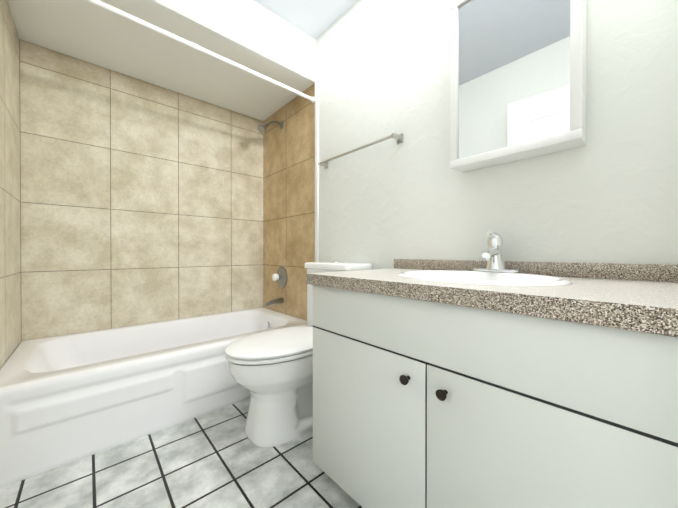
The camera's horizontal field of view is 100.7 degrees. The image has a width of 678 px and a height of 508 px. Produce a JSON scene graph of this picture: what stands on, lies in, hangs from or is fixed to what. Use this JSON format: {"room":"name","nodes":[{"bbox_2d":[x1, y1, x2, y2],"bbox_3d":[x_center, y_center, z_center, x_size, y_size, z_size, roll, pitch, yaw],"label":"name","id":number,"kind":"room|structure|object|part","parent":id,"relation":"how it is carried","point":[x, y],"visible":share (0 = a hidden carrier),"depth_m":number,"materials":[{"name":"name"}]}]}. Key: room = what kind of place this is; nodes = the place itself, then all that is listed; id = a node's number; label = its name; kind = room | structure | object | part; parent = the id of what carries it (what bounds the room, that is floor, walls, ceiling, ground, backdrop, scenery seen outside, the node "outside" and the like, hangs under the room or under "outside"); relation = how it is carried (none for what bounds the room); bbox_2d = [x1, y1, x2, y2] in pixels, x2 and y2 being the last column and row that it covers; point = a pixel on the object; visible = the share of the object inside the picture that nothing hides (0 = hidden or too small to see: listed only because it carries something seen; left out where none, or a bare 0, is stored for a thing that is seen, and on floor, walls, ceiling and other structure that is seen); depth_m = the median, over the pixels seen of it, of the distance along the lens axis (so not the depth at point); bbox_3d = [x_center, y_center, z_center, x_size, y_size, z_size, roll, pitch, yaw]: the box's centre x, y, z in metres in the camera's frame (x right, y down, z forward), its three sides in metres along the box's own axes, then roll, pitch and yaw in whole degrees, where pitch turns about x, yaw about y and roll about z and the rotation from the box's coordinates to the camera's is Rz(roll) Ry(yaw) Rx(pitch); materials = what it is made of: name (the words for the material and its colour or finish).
{"room":"bathroom","nodes":[
{"label":"bathroom","id":0,"kind":"room"},
{"bbox_2d":[19,39,263,341],"bbox_3d":[-1.309,-0.335,2.167,1.720,2.420,0.100,0,0,-42],"label":"wall","id":1,"kind":"structure","parent":0,"point":[141,201],"depth_m":1.95,"materials":[{"name":"tile"}]},
{"bbox_2d":[0,0,20,369],"bbox_3d":[-1.537,-0.331,1.207,0.100,2.420,1.026,0,0,-42],"label":"wall tiles","id":2,"kind":"structure","parent":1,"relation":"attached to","point":[10,287],"depth_m":1.40,"materials":[{"name":"beige tile"}]},
{"bbox_2d":[85,0,314,102],"bbox_3d":[-0.748,-1.117,1.536,1.514,0.044,0.044,0,0,-42],"label":"curtain rod","id":3,"kind":"object","parent":2,"relation":"attached to","point":[128,16],"visible":0.98,"depth_m":1.49,"materials":[{"name":"white plastic"}]},
{"bbox_2d":[7,0,314,120],"bbox_3d":[-1.006,-1.243,1.823,1.520,0.004,0.809,0,0,-42],"label":"soffit","id":4,"kind":"structure","parent":0,"point":[86,31],"depth_m":1.71,"materials":[{"name":"white paint"}]},
{"bbox_2d":[0,398,361,507],"bbox_3d":[-0.034,0.932,0.748,1.920,0.100,3.926,0,0,-42],"label":"floor","id":5,"kind":"structure","parent":0,"point":[218,458],"depth_m":1.11,"materials":[{"name":"tile"}]},
{"bbox_2d":[0,307,306,487],"bbox_3d":[-1.002,0.690,1.829,1.514,0.372,0.814,0,0,-42],"label":"bathtub","id":6,"kind":"object","parent":5,"relation":"on","point":[66,399],"visible":0.73,"depth_m":1.36,"materials":[{"name":"white ceramic"}]},
{"bbox_2d":[225,261,371,447],"bbox_3d":[-0.218,0.462,1.508,0.761,0.833,0.410,0,0,-42],"label":"toilet","id":7,"kind":"object","parent":5,"relation":"on","point":[272,371],"visible":0.62,"depth_m":1.31,"materials":[{"name":"white ceramic"}]},
{"bbox_3d":[-0.289,0.469,1.446,0.568,0.018,0.386,0,0,-42],"label":"seat","id":8,"kind":"part","parent":7,"relation":"part of","materials":[{"name":"white plastic"}]},
{"bbox_3d":[-0.291,0.443,1.443,0.565,0.027,0.388,0,0,-42],"label":"lid","id":9,"kind":"part","parent":7,"relation":"part of","materials":[{"name":"white plastic"}]},
{"bbox_3d":[-0.234,0.680,1.495,0.692,0.396,0.380,0,0,-42],"label":"bowl","id":10,"kind":"part","parent":7,"relation":"part of","materials":[{"name":"white ceramic"}]},
{"bbox_3d":[-0.013,0.300,1.692,0.193,0.415,0.390,0,0,-42],"label":"tank","id":11,"kind":"part","parent":7,"relation":"part of","materials":[{"name":"white ceramic"}]},
{"bbox_3d":[-0.014,0.071,1.689,0.214,0.040,0.410,0,0,-42],"label":"tank lid","id":12,"kind":"part","parent":7,"relation":"part of","materials":[{"name":"white ceramic"}]},
{"bbox_2d":[306,232,677,507],"bbox_3d":[0.423,0.372,0.924,0.594,0.907,1.019,0,0,-42],"label":"bathroom vanity","id":13,"kind":"object","parent":5,"relation":"on","point":[493,379],"visible":1,"depth_m":0.64,"materials":[{"name":"white laminate"}]},
{"bbox_3d":[0.068,0.558,0.935,0.018,0.536,0.500,0,0,-42],"label":"door","id":14,"kind":"part","parent":13,"relation":"part of","materials":[{"name":"white laminate"}]},
{"bbox_3d":[0.182,0.344,0.771,0.030,0.027,0.027,0,0,-42],"label":"knob","id":15,"kind":"part","parent":13,"relation":"part of","materials":[{"name":"brown metal"}]},
{"bbox_3d":[0.254,0.344,0.690,0.030,0.027,0.027,0,0,-42],"label":"knob","id":16,"kind":"part","parent":13,"relation":"part of","materials":[{"name":"brown metal"}]},
{"bbox_2d":[306,268,677,336],"bbox_3d":[0.427,0.099,0.926,0.584,0.041,1.019,0,0,-42],"label":"countertop","id":17,"kind":"structure","parent":13,"relation":"on","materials":[{"name":"beige stone"}]},
{"bbox_2d":[397,270,572,285],"bbox_3d":[0.434,0.144,0.918,0.410,0.154,0.510,0,0,-42],"label":"sink","id":18,"kind":"object","parent":17,"relation":"in","point":[475,277],"depth_m":0.92,"materials":[{"name":"white ceramic"}]},
{"bbox_2d":[473,232,519,272],"bbox_3d":[0.569,-0.008,1.039,0.135,0.148,0.160,0,0,-42],"label":"faucet","id":19,"kind":"object","parent":17,"relation":"on","point":[493,254],"depth_m":1.03,"materials":[{"name":"silver metal"}]},
{"bbox_3d":[0.235,0.204,0.746,0.018,0.161,1.001,0,0,-42],"label":"panel","id":20,"kind":"part","parent":13,"relation":"part of","materials":[{"name":"white laminate"}]},
{"bbox_3d":[0.403,0.560,0.560,0.018,0.536,0.498,0,0,-42],"label":"door","id":21,"kind":"part","parent":13,"relation":"part of","materials":[{"name":"white laminate"}]},
{"bbox_2d":[155,0,315,80],"bbox_3d":[-1.005,-1.394,1.821,1.520,0.299,0.813,0,0,-42],"label":"wall","id":22,"kind":"structure","parent":0,"point":[256,26],"depth_m":1.73,"materials":[{"name":"white paint"}]},
{"bbox_2d":[254,0,357,39],"bbox_3d":[-0.034,-1.588,0.735,1.920,0.100,3.926,0,0,-42],"label":"ceiling","id":23,"kind":"structure","parent":0,"point":[315,19],"depth_m":1.79,"materials":[{"name":"white paint"}]},
{"bbox_2d":[316,0,677,269],"bbox_3d":[0.481,-0.331,1.381,0.100,2.420,1.833,0,0,-42],"label":"wall","id":24,"kind":"structure","parent":0,"point":[608,193],"depth_m":1.20,"materials":[{"name":"white paint"}]},
{"bbox_2d":[263,83,314,320],"bbox_3d":[-0.401,-0.336,2.367,0.100,2.420,0.813,0,0,-42],"label":"wall tiles","id":25,"kind":"structure","parent":24,"relation":"attached to","point":[289,196],"depth_m":2.29,"materials":[{"name":"beige tile"}]},
{"bbox_2d":[257,121,283,133],"bbox_3d":[-0.567,-1.050,2.309,0.215,0.154,0.080,0,0,-42],"label":"shower head","id":26,"kind":"object","parent":25,"relation":"attached to","point":[261,128],"visible":1,"depth_m":2.27},
{"bbox_2d":[265,297,283,306],"bbox_3d":[-0.544,0.401,2.337,0.154,0.061,0.060,0,0,-42],"label":"tub spout","id":27,"kind":"object","parent":25,"relation":"attached to","point":[275,301],"visible":1,"depth_m":2.33,"materials":[{"name":"silver metal"}]},
{"bbox_2d":[272,266,286,287],"bbox_3d":[-0.518,0.196,2.360,0.083,0.180,0.180,0,0,-42],"label":"shower valve","id":28,"kind":"object","parent":25,"relation":"attached to","point":[280,276],"visible":1,"depth_m":2.35,"materials":[{"name":"silver metal"}]},
{"bbox_3d":[-0.529,0.196,2.349,0.053,0.063,0.066,0,0,-42],"label":"knob","id":29,"kind":"part","parent":28,"relation":"part of","materials":[{"name":"white plastic"}]},
{"bbox_2d":[315,79,318,261],"bbox_3d":[-0.160,-0.183,2.014,0.012,2.117,0.036,0,0,-42],"label":"trim","id":30,"kind":"structure","parent":24,"relation":"attached to","point":[316,170],"depth_m":2.00,"materials":[{"name":"white wood"}]},
{"bbox_2d":[318,133,402,168],"bbox_3d":[0.094,-0.608,1.682,0.070,0.044,0.646,0,0,-42],"label":"towel rail","id":31,"kind":"object","parent":24,"relation":"attached to","point":[398,138],"visible":1,"depth_m":1.57,"materials":[{"name":"silver metal"}]},
{"bbox_2d":[450,0,586,171],"bbox_3d":[0.639,-0.695,1.043,0.108,0.680,0.419,0,0,-42],"label":"upper cabinet","id":32,"kind":"object","parent":24,"relation":"attached to","point":[518,68],"visible":1,"depth_m":1.00,"materials":[{"name":"white"}]},
{"bbox_2d":[394,259,677,282],"bbox_3d":[0.637,0.052,1.114,0.020,0.050,1.019,0,0,-42],"label":"backsplash","id":33,"kind":"structure","parent":24,"relation":"attached to","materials":[{"name":"stone"}]}
]}

